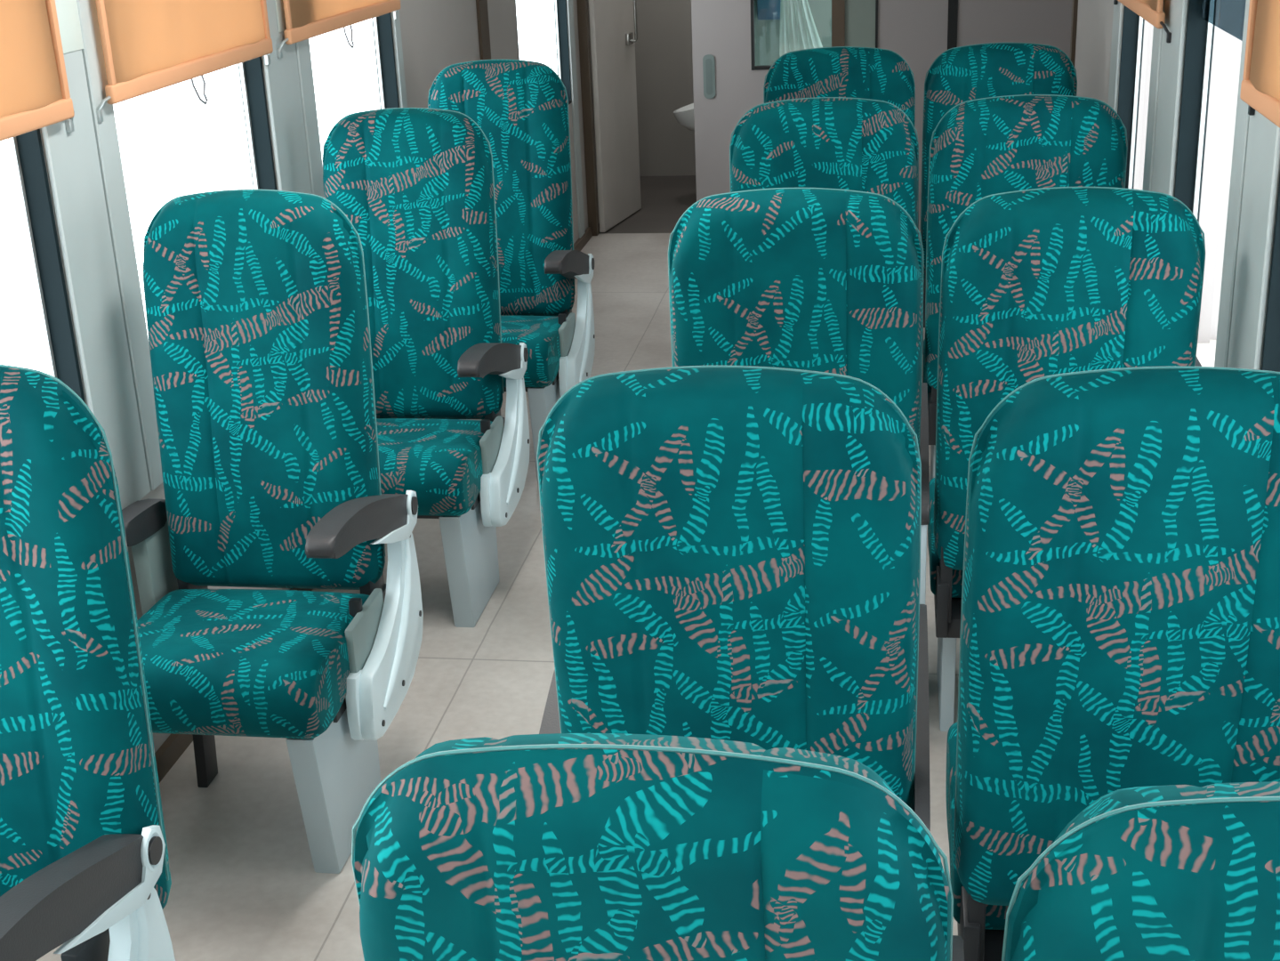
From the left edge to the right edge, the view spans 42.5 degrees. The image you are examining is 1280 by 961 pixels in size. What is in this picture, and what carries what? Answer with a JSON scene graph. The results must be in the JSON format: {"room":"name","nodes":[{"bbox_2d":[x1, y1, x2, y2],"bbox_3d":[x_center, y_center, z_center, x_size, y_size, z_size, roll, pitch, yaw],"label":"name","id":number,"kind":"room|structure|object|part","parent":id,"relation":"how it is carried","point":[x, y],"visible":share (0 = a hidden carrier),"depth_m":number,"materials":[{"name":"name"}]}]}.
{"room":"transit interior","nodes":[
{"label":"transit interior","id":0,"kind":"room"},
{"bbox_2d":[40,0,599,752],"bbox_3d":[-0.837,-1.079,4.970,0.058,2.200,10.700,1,21,9],"label":"wall","id":1,"kind":"structure","parent":0,"point":[437,35],"depth_m":5.74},
{"bbox_2d":[0,0,74,141],"bbox_3d":[-1.155,-0.683,2.546,0.032,0.522,1.078,1,21,9],"label":"window blind","id":2,"kind":"object","parent":1,"relation":"hanging from","point":[35,94],"visible":1,"depth_m":2.92,"materials":[{"name":"fabric"}]},
{"bbox_3d":[-1.149,-0.728,2.528,0.014,0.425,1.010,1,21,9],"label":"cloth panel","id":3,"kind":"part","parent":2,"relation":"part of","materials":[{"name":"fabric"}]},
{"bbox_2d":[8,128,85,402],"bbox_3d":[-1.194,-0.349,2.697,0.059,1.030,0.861,1,21,9],"label":"window","id":4,"kind":"structure","parent":1,"relation":"in","point":[27,151],"depth_m":3.11,"materials":[{"name":"black rubber"}]},
{"bbox_2d":[55,0,83,53],"bbox_3d":[-1.084,-0.909,3.084,0.002,0.205,0.105,1,21,9],"label":"sticker","id":5,"kind":"object","parent":1,"relation":"attached to","point":[68,15],"visible":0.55,"depth_m":3.11,"materials":[{"name":"white paper"}]},
{"bbox_2d":[40,0,162,509],"bbox_3d":[-1.081,-0.706,3.161,0.016,1.600,0.277,1,21,9],"label":"window pillar","id":6,"kind":"structure","parent":1,"relation":"attached to","point":[85,173],"depth_m":3.26,"materials":[{"name":"metal"}]},
{"bbox_2d":[95,0,273,122],"bbox_3d":[-0.992,-1.081,3.580,0.032,0.522,0.948,1,21,9],"label":"window blind","id":7,"kind":"object","parent":1,"relation":"hanging from","point":[148,45],"visible":1,"depth_m":3.50,"materials":[{"name":"fabric"}]},
{"bbox_3d":[-0.986,-1.126,3.562,0.014,0.425,0.880,1,21,9],"label":"cloth panel","id":8,"kind":"part","parent":7,"relation":"part of","materials":[{"name":"orange fabric"}]},
{"bbox_2d":[237,56,277,190],"bbox_3d":[-1.027,-0.755,3.752,0.059,1.030,0.860,1,21,9],"label":"window","id":9,"kind":"structure","parent":1,"relation":"in","point":[251,72],"depth_m":4.14,"materials":[{"name":"glass"}]},
{"bbox_2d":[274,0,286,32],"bbox_3d":[-0.916,-1.280,4.152,0.002,0.280,0.070,1,21,9],"label":"sticker","id":10,"kind":"object","parent":1,"relation":"attached to","point":[279,4],"visible":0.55,"depth_m":4.18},
{"bbox_2d":[261,0,323,197],"bbox_3d":[-0.911,-1.118,4.233,0.016,1.600,0.318,1,21,9],"label":"window pillar","id":11,"kind":"structure","parent":1,"relation":"attached to","point":[289,83],"depth_m":4.28,"materials":[{"name":"metal"}]},
{"bbox_2d":[276,0,400,58],"bbox_3d":[-0.835,-1.464,4.569,0.032,0.516,1.053,1,21,9],"label":"curtain","id":12,"kind":"object","parent":1,"relation":"hanging from","point":[305,20],"visible":1,"depth_m":4.43,"materials":[{"name":"fabric"}]},
{"bbox_3d":[-0.829,-1.509,4.551,0.014,0.420,0.985,1,21,9],"label":"cloth panel","id":13,"kind":"part","parent":12,"relation":"part of","materials":[{"name":"fabric"}]},
{"bbox_2d":[154,226,592,782],"bbox_3d":[-0.897,0.271,4.448,0.020,0.050,8.760,1,21,9],"label":"baseboard","id":14,"kind":"structure","parent":1,"relation":"attached to","point":[171,750],"depth_m":3.61,"materials":[{"name":"grey plastic"}]},
{"bbox_2d":[371,12,399,108],"bbox_3d":[-0.859,-1.165,4.818,0.059,1.030,0.806,1,21,9],"label":"window","id":15,"kind":"structure","parent":1,"relation":"in","point":[382,25],"depth_m":5.17,"materials":[{"name":"black rubber"}]},
{"bbox_2d":[391,9,407,107],"bbox_3d":[-0.768,-1.473,5.157,0.010,1.600,0.055,1,21,9],"label":"trim","id":16,"kind":"structure","parent":1,"relation":"attached to","point":[396,23],"depth_m":5.20,"materials":[{"name":"metal"}]},
{"bbox_2d":[475,0,491,60],"bbox_3d":[-0.590,-1.595,6.308,0.012,2.200,0.130,1,21,9],"label":"trim","id":17,"kind":"structure","parent":1,"relation":"attached to","point":[482,12],"depth_m":6.24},
{"bbox_2d":[515,0,571,104],"bbox_3d":[-0.463,-2.128,7.323,0.059,1.030,1.100,1,21,9],"label":"window","id":18,"kind":"structure","parent":1,"relation":"in","point":[560,17],"depth_m":7.90,"materials":[{"name":"black metal"}]},
{"bbox_2d":[566,0,585,238],"bbox_3d":[-0.335,-2.218,7.929,0.010,2.200,0.120,1,21,9],"label":"trim","id":19,"kind":"structure","parent":1,"relation":"attached to","point":[569,3],"depth_m":8.07,"materials":[{"name":"metal"}]},
{"bbox_2d":[576,0,599,235],"bbox_3d":[-0.283,-2.303,8.148,0.044,2.200,0.060,1,21,9],"label":"trim","id":20,"kind":"structure","parent":1,"relation":"attached to","point":[583,16],"depth_m":8.30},
{"bbox_2d":[36,175,1215,960],"bbox_3d":[0.600,-0.007,5.155,2.860,0.050,10.700,1,21,9],"label":"floor","id":21,"kind":"structure","parent":0,"point":[245,885],"depth_m":3.72,"materials":[{"name":"tile"}]},
{"bbox_2d":[0,363,175,960],"bbox_3d":[-0.959,0.534,2.062,0.561,1.249,0.686,1,21,9],"label":"passenger seat","id":22,"kind":"object","parent":21,"relation":"on","point":[84,865],"visible":1,"depth_m":2.14,"materials":[{"name":"fabric"}]},
{"bbox_3d":[-0.723,0.541,2.003,0.054,0.161,0.496,1,21,9],"label":"armrest","id":23,"kind":"part","parent":22,"relation":"part of","materials":[{"name":"grey plastic"}]},
{"bbox_2d":[121,189,423,873],"bbox_3d":[-0.776,0.105,3.182,0.561,1.245,0.593,1,21,9],"label":"passenger seat","id":24,"kind":"object","parent":21,"relation":"on","point":[256,304],"visible":0.95,"depth_m":3.21,"materials":[{"name":"fabric"}]},
{"bbox_3d":[-1.015,0.086,3.315,0.048,0.068,0.225,1,21,9],"label":"armrest","id":25,"kind":"part","parent":24,"relation":"part of","materials":[{"name":"black plastic"}]},
{"bbox_3d":[-0.933,0.499,3.496,0.024,0.300,0.090,1,21,9],"label":"leg","id":26,"kind":"part","parent":24,"relation":"part of","materials":[{"name":"metal"}]},
{"bbox_2d":[137,588,369,738],"bbox_3d":[-0.780,0.339,3.189,0.446,0.162,0.439,1,21,9],"label":"cushion","id":27,"kind":"object","parent":24,"relation":"on","point":[287,664],"depth_m":3.04,"materials":[{"name":"teal fabric"}]},
{"bbox_3d":[-0.756,-0.172,3.297,0.455,0.811,0.130,1,15,9],"label":"backrest","id":28,"kind":"part","parent":24,"relation":"part of","materials":[{"name":"teal fabric"}]},
{"bbox_3d":[-0.596,0.567,3.242,0.055,0.325,0.350,1,21,9],"label":"leg","id":29,"kind":"part","parent":24,"relation":"part of","materials":[{"name":"grey paint"}]},
{"bbox_3d":[-0.533,0.093,3.165,0.054,0.161,0.496,1,21,9],"label":"armrest","id":30,"kind":"part","parent":24,"relation":"part of","materials":[{"name":"black plastic"}]},
{"bbox_3d":[-0.763,0.347,3.297,0.426,0.130,0.420,1,21,9],"label":"seat frame","id":31,"kind":"part","parent":24,"relation":"part of","materials":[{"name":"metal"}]},
{"bbox_2d":[322,107,530,627],"bbox_3d":[-0.616,-0.282,4.192,0.561,1.243,0.600,1,21,9],"label":"passenger seat","id":32,"kind":"object","parent":21,"relation":"on","point":[415,185],"visible":0.72,"depth_m":4.22,"materials":[{"name":"fabric"}]},
{"bbox_3d":[-0.596,-0.559,4.307,0.455,0.811,0.130,1,14,9],"label":"backrest","id":33,"kind":"part","parent":32,"relation":"part of","materials":[{"name":"teal fabric"}]},
{"bbox_2d":[376,418,492,515],"bbox_3d":[-0.621,-0.048,4.196,0.446,0.162,0.439,1,21,9],"label":"cushion","id":34,"kind":"object","parent":32,"relation":"on","point":[447,462],"depth_m":4.03,"materials":[{"name":"teal fabric"}]},
{"bbox_3d":[-0.604,-0.040,4.304,0.426,0.130,0.420,1,21,9],"label":"seat frame","id":35,"kind":"part","parent":32,"relation":"part of","materials":[{"name":"metal"}]},
{"bbox_3d":[-0.436,0.180,4.248,0.055,0.325,0.350,1,21,9],"label":"leg","id":36,"kind":"part","parent":32,"relation":"part of","materials":[{"name":"grey paint"}]},
{"bbox_3d":[-0.374,-0.294,4.172,0.054,0.161,0.496,1,21,9],"label":"armrest","id":37,"kind":"part","parent":32,"relation":"part of","materials":[{"name":"grey plastic"}]},
{"bbox_2d":[427,59,595,481],"bbox_3d":[-0.465,-0.651,5.150,0.561,1.244,0.596,1,21,9],"label":"passenger seat","id":38,"kind":"object","parent":21,"relation":"on","point":[520,107],"visible":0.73,"depth_m":5.17,"materials":[{"name":"fabric"}]},
{"bbox_3d":[-0.445,-0.928,5.265,0.455,0.811,0.130,1,15,9],"label":"backrest","id":39,"kind":"part","parent":38,"relation":"part of","materials":[{"name":"teal fabric"}]},
{"bbox_3d":[-0.453,-0.409,5.264,0.426,0.130,0.420,1,21,9],"label":"seat frame","id":40,"kind":"part","parent":38,"relation":"part of","materials":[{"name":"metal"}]},
{"bbox_2d":[500,314,561,386],"bbox_3d":[-0.469,-0.418,5.156,0.446,0.162,0.439,1,21,9],"label":"cushion","id":41,"kind":"object","parent":38,"relation":"on","point":[541,334],"depth_m":5.00,"materials":[{"name":"teal fabric"}]},
{"bbox_3d":[-0.285,-0.190,5.208,0.055,0.325,0.350,1,21,9],"label":"leg","id":42,"kind":"part","parent":38,"relation":"part of","materials":[{"name":"grey paint"}]},
{"bbox_3d":[-0.222,-0.663,5.132,0.054,0.161,0.496,1,21,9],"label":"armrest","id":43,"kind":"part","parent":38,"relation":"part of","materials":[{"name":"grey plastic"}]},
{"bbox_2d":[351,732,964,960],"bbox_3d":[0.043,0.663,1.649,0.562,1.220,0.640,1,21,9],"label":"passenger seat","id":44,"kind":"object","parent":21,"relation":"on","point":[552,846],"visible":1,"depth_m":1.17,"materials":[{"name":"fabric"}]},
{"bbox_3d":[0.310,0.649,1.600,0.020,0.161,0.496,1,21,9],"label":"armrest","id":45,"kind":"part","parent":44,"relation":"part of","materials":[{"name":"grey plastic"}]},
{"bbox_2d":[536,365,930,831],"bbox_3d":[0.145,0.347,2.459,0.562,1.230,0.592,1,21,9],"label":"passenger seat","id":46,"kind":"object","parent":21,"relation":"on","point":[732,552],"visible":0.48,"depth_m":2.07,"materials":[{"name":"fabric"}]},
{"bbox_3d":[-0.100,0.339,2.467,0.054,0.161,0.496,1,21,9],"label":"armrest","id":47,"kind":"part","parent":46,"relation":"part of","materials":[{"name":"grey plastic"}]},
{"bbox_3d":[0.408,0.346,2.390,0.020,0.161,0.496,1,21,9],"label":"armrest","id":48,"kind":"part","parent":46,"relation":"part of","materials":[{"name":"grey plastic"}]},
{"bbox_2d":[668,187,929,603],"bbox_3d":[0.331,-0.061,3.519,0.562,1.229,0.598,1,21,9],"label":"passenger seat","id":49,"kind":"object","parent":21,"relation":"on","point":[819,279],"visible":0.39,"depth_m":3.10,"materials":[{"name":"fabric"}]},
{"bbox_3d":[0.308,-0.190,3.248,0.487,0.796,0.131,1,27,9],"label":"backrest","id":50,"kind":"part","parent":49,"relation":"part of","materials":[{"name":"teal fabric"}]},
{"bbox_3d":[0.595,-0.064,3.453,0.020,0.161,0.496,1,21,9],"label":"armrest","id":51,"kind":"part","parent":49,"relation":"part of","materials":[{"name":"grey plastic"}]},
{"bbox_2d":[729,96,923,354],"bbox_3d":[0.509,-0.485,4.620,0.562,1.230,0.592,1,21,9],"label":"passenger seat","id":52,"kind":"object","parent":21,"relation":"on","point":[866,145],"visible":0.24,"depth_m":4.18,"materials":[{"name":"fabric"}]},
{"bbox_3d":[0.486,-0.615,4.349,0.487,0.796,0.131,1,27,9],"label":"backrest","id":53,"kind":"part","parent":52,"relation":"part of","materials":[{"name":"teal fabric"}]},
{"bbox_2d":[763,46,918,233],"bbox_3d":[0.677,-0.895,5.686,0.562,1.230,0.592,1,21,9],"label":"passenger seat","id":54,"kind":"object","parent":21,"relation":"on","point":[878,74],"visible":0.12,"depth_m":5.23,"materials":[{"name":"fabric"}]},
{"bbox_3d":[0.655,-1.025,5.415,0.487,0.796,0.131,1,27,9],"label":"backrest","id":55,"kind":"part","parent":54,"relation":"part of","materials":[{"name":"teal fabric"}]},
{"bbox_2d":[920,42,1077,338],"bbox_3d":[1.228,-0.887,5.602,0.543,1.230,0.592,1,21,9],"label":"passenger seat","id":56,"kind":"object","parent":21,"relation":"on","point":[959,75],"visible":0.2,"depth_m":5.16,"materials":[{"name":"fabric"}]},
{"bbox_3d":[1.204,-0.636,5.678,0.458,0.130,0.420,1,21,9],"label":"seat frame","id":57,"kind":"part","parent":56,"relation":"part of","materials":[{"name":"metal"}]},
{"bbox_2d":[922,94,1127,479],"bbox_3d":[1.056,-0.468,4.513,0.548,1.230,0.592,1,21,9],"label":"passenger seat","id":58,"kind":"object","parent":21,"relation":"on","point":[979,148],"visible":0.34,"depth_m":4.09,"materials":[{"name":"fabric"}]},
{"bbox_2d":[922,338,931,410],"bbox_3d":[1.048,-0.296,4.663,0.478,0.162,0.439,1,21,9],"label":"cushion","id":59,"kind":"object","parent":58,"relation":"on","point":[924,380],"depth_m":4.58,"materials":[{"name":"fabric"}]},
{"bbox_3d":[1.035,-0.217,4.588,0.458,0.130,0.420,1,21,9],"label":"seat frame","id":60,"kind":"part","parent":58,"relation":"part of","materials":[{"name":"metal"}]},
{"bbox_3d":[0.865,-0.066,4.787,0.030,0.300,0.350,1,21,9],"label":"leg","id":61,"kind":"part","parent":58,"relation":"part of","materials":[{"name":"grey paint"}]},
{"bbox_2d":[927,186,1205,731],"bbox_3d":[0.884,-0.048,3.423,0.542,1.228,0.604,1,21,9],"label":"passenger seat","id":62,"kind":"object","parent":21,"relation":"on","point":[1036,283],"visible":0.38,"depth_m":3.02,"materials":[{"name":"fabric"}]},
{"bbox_2d":[927,477,962,597],"bbox_3d":[0.873,0.121,3.579,0.478,0.162,0.439,1,21,9],"label":"cushion","id":63,"kind":"object","parent":62,"relation":"on","point":[934,559],"depth_m":3.43,"materials":[{"name":"teal fabric"}]},
{"bbox_3d":[0.690,0.351,3.703,0.030,0.300,0.350,1,21,9],"label":"leg","id":64,"kind":"part","parent":62,"relation":"part of","materials":[{"name":"grey paint"}]},
{"bbox_3d":[0.861,0.200,3.504,0.458,0.130,0.420,1,21,9],"label":"seat frame","id":65,"kind":"part","parent":62,"relation":"part of","materials":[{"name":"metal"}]},
{"bbox_3d":[0.814,-0.177,3.159,0.474,0.796,0.131,1,28,9],"label":"backrest","id":66,"kind":"part","parent":62,"relation":"part of","materials":[{"name":"teal fabric"}]},
{"bbox_2d":[945,366,1279,960],"bbox_3d":[0.728,0.354,2.375,0.548,1.230,0.592,1,21,9],"label":"passenger seat","id":67,"kind":"object","parent":21,"relation":"on","point":[1120,614],"visible":0.8,"depth_m":2.02,"materials":[{"name":"fabric"}]},
{"bbox_2d":[945,721,1008,929],"bbox_3d":[0.719,0.526,2.525,0.478,0.162,0.439,1,21,9],"label":"cushion","id":68,"kind":"object","parent":67,"relation":"on","point":[995,915],"depth_m":2.46,"materials":[{"name":"teal fabric"}]},
{"bbox_3d":[0.706,0.605,2.449,0.458,0.130,0.420,1,21,9],"label":"seat frame","id":69,"kind":"part","parent":67,"relation":"part of","materials":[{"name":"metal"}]},
{"bbox_2d":[1001,780,1279,960],"bbox_3d":[0.591,0.676,1.561,0.548,1.214,0.663,1,21,9],"label":"passenger seat","id":70,"kind":"object","parent":21,"relation":"on","point":[1173,872],"visible":1,"depth_m":1.10,"materials":[{"name":"fabric"}]},
{"bbox_2d":[634,0,695,176],"bbox_3d":[1.328,-2.878,9.486,2.810,2.200,0.050,1,21,9],"label":"wall","id":71,"kind":"structure","parent":0,"point":[664,55],"depth_m":9.84,"materials":[{"name":"grey paint"}]},
{"bbox_2d":[673,103,694,131],"bbox_3d":[0.395,-1.926,9.182,0.414,0.709,0.400,1,21,9],"label":"washbasin","id":72,"kind":"object","parent":71,"relation":"attached to","point":[684,116],"visible":0.18,"depth_m":9.07,"materials":[{"name":"white ceramic"}]},
{"bbox_2d":[754,0,831,65],"bbox_3d":[1.172,-2.630,8.848,1.120,2.200,0.050,1,21,9],"label":"wall","id":73,"kind":"structure","parent":0,"point":[766,31],"depth_m":8.95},
{"bbox_2d":[756,0,780,20],"bbox_3d":[0.723,-2.735,8.781,0.190,0.520,0.129,1,21,9],"label":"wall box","id":74,"kind":"object","parent":73,"relation":"attached to","point":[766,9],"visible":0.55,"depth_m":8.80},
{"bbox_2d":[779,0,822,56],"bbox_3d":[0.878,-2.429,8.726,0.258,0.553,0.404,1,21,9],"label":"hanging cloth","id":75,"kind":"object","parent":73,"relation":"hanging from","point":[798,31],"visible":0.66,"depth_m":8.57,"materials":[{"name":"white fabric"}]},
{"bbox_2d":[691,0,1072,231],"bbox_3d":[1.091,-2.301,7.986,2.810,2.200,0.040,1,21,9],"label":"wall","id":76,"kind":"structure","parent":0,"point":[916,30],"depth_m":8.06,"materials":[{"name":"paint"}]},
{"bbox_2d":[587,0,641,232],"bbox_3d":[-0.115,-2.331,8.477,0.087,1.995,0.620,4,22,18],"label":"door","id":77,"kind":"structure","parent":76,"relation":"in","point":[613,23],"depth_m":8.58,"materials":[{"name":"paint"}]},
{"bbox_3d":[-0.045,-2.473,8.612,0.057,0.348,0.018,4,22,18],"label":"handle","id":78,"kind":"part","parent":77,"relation":"part of","materials":[{"name":"silver metal"}]},
{"bbox_2d":[702,54,715,98],"bbox_3d":[0.345,-2.011,8.188,0.058,0.215,0.009,1,21,9],"label":"plate","id":79,"kind":"object","parent":76,"relation":"attached to","point":[708,60],"visible":1,"depth_m":8.18,"materials":[{"name":"metal"}]},
{"bbox_2d":[750,0,875,70],"bbox_3d":[0.840,-2.382,7.982,0.607,0.745,0.042,1,21,9],"label":"window","id":80,"kind":"structure","parent":76,"relation":"in","point":[853,21],"depth_m":8.01,"materials":[{"name":"black"}]},
{"bbox_3d":[1.066,-2.382,7.949,0.150,0.720,0.016,1,21,9],"label":"blank panel","id":81,"kind":"part","parent":80,"relation":"part of","materials":[{"name":"grey glass"}]},
{"bbox_2d":[875,0,877,48],"bbox_3d":[1.146,-2.292,7.955,0.012,2.200,0.006,1,21,9],"label":"trim","id":82,"kind":"structure","parent":76,"relation":"attached to","point":[876,1],"depth_m":7.98,"materials":[{"name":"black"}]},
{"bbox_2d":[947,0,957,49],"bbox_3d":[1.505,-2.286,7.901,0.046,2.200,0.006,1,21,9],"label":"trim","id":83,"kind":"structure","parent":76,"relation":"attached to","point":[953,4],"depth_m":7.93,"materials":[{"name":"black"}]},
{"bbox_2d":[1074,0,1279,368],"bbox_3d":[1.123,-0.362,2.851,0.058,2.200,6.850,1,21,9],"label":"wall","id":84,"kind":"structure","parent":0,"point":[1094,28],"depth_m":5.44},
{"bbox_2d":[1069,0,1078,66],"bbox_3d":[1.621,-1.589,6.043,0.072,2.200,0.058,1,21,9],"label":"trim","id":85,"kind":"structure","parent":84,"relation":"attached to","point":[1074,6],"depth_m":6.01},
{"bbox_2d":[1108,0,1123,112],"bbox_3d":[1.403,-1.434,4.807,0.010,1.600,0.155,1,21,9],"label":"trim","id":86,"kind":"structure","parent":84,"relation":"attached to","point":[1118,9],"depth_m":4.84,"materials":[{"name":"metal"}]},
{"bbox_2d":[1117,5,1144,188],"bbox_3d":[1.381,-1.097,4.471,0.059,1.090,0.700,1,21,9],"label":"window","id":87,"kind":"structure","parent":84,"relation":"in","point":[1132,36],"depth_m":4.80,"materials":[{"name":"glass"}]},
{"bbox_2d":[1113,0,1171,43],"bbox_3d":[1.294,-1.443,4.247,0.032,0.499,1.043,1,21,9],"label":"curtain","id":88,"kind":"object","parent":84,"relation":"hanging from","point":[1151,11],"visible":1,"depth_m":3.96,"materials":[{"name":"fabric"}]},
{"bbox_3d":[1.285,-1.472,4.237,0.014,0.437,0.975,1,21,9],"label":"cloth panel","id":89,"kind":"part","parent":88,"relation":"part of","materials":[{"name":"orange fabric"}]},
{"bbox_2d":[1142,0,1188,196],"bbox_3d":[1.256,-1.085,3.900,0.016,1.600,0.396,1,21,9],"label":"trim","id":90,"kind":"structure","parent":84,"relation":"attached to","point":[1167,60],"depth_m":3.92,"materials":[{"name":"metal"}]},
{"bbox_2d":[1174,0,1215,366],"bbox_3d":[1.220,-0.705,3.451,0.059,1.090,0.710,1,21,9],"label":"window","id":91,"kind":"structure","parent":84,"relation":"in","point":[1200,33],"depth_m":3.76,"materials":[{"name":"black metal"}]},
{"bbox_2d":[1201,0,1246,40],"bbox_3d":[1.207,-1.058,3.317,0.006,0.305,0.682,1,21,9],"label":"window pane","id":92,"kind":"object","parent":91,"relation":"attached to","point":[1227,15],"visible":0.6,"depth_m":3.40,"materials":[{"name":"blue glass"}]},
{"bbox_2d":[1214,0,1279,370],"bbox_3d":[1.099,-0.701,2.903,0.016,1.600,0.336,1,21,9],"label":"window pillar","id":93,"kind":"structure","parent":84,"relation":"attached to","point":[1255,167],"depth_m":2.99,"materials":[{"name":"metal"}]},
{"bbox_2d":[1239,0,1279,128],"bbox_3d":[0.988,-0.687,2.309,0.032,0.519,1.208,1,21,9],"label":"window blind","id":94,"kind":"object","parent":84,"relation":"hanging from","point":[1260,84],"visible":1,"depth_m":2.74,"materials":[{"name":"fabric"}]},
{"bbox_3d":[0.979,-0.716,2.299,0.014,0.457,1.140,1,21,9],"label":"cloth panel","id":95,"kind":"part","parent":94,"relation":"part of","materials":[{"name":"orange fabric"}]},
{"bbox_2d":[1260,177,1279,371],"bbox_3d":[1.053,-0.300,2.398,0.059,1.090,0.890,1,21,9],"label":"window frame","id":96,"kind":"structure","parent":84,"relation":"in","point":[1270,361],"depth_m":2.86,"materials":[{"name":"black metal"}]},
{"bbox_2d":[1133,19,1235,343],"bbox_3d":[1.892,-1.565,5.949,0.492,2.200,0.050,1,21,9],"label":"window","id":97,"kind":"structure","parent":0,"point":[1224,43],"depth_m":6.03,"materials":[{"name":"glass"}]},
{"bbox_2d":[1209,37,1242,339],"bbox_3d":[2.308,-1.922,6.845,0.050,2.200,1.980,1,21,9],"label":"window","id":98,"kind":"structure","parent":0,"point":[1238,43],"depth_m":6.11,"materials":[{"name":"glass"}]}
]}

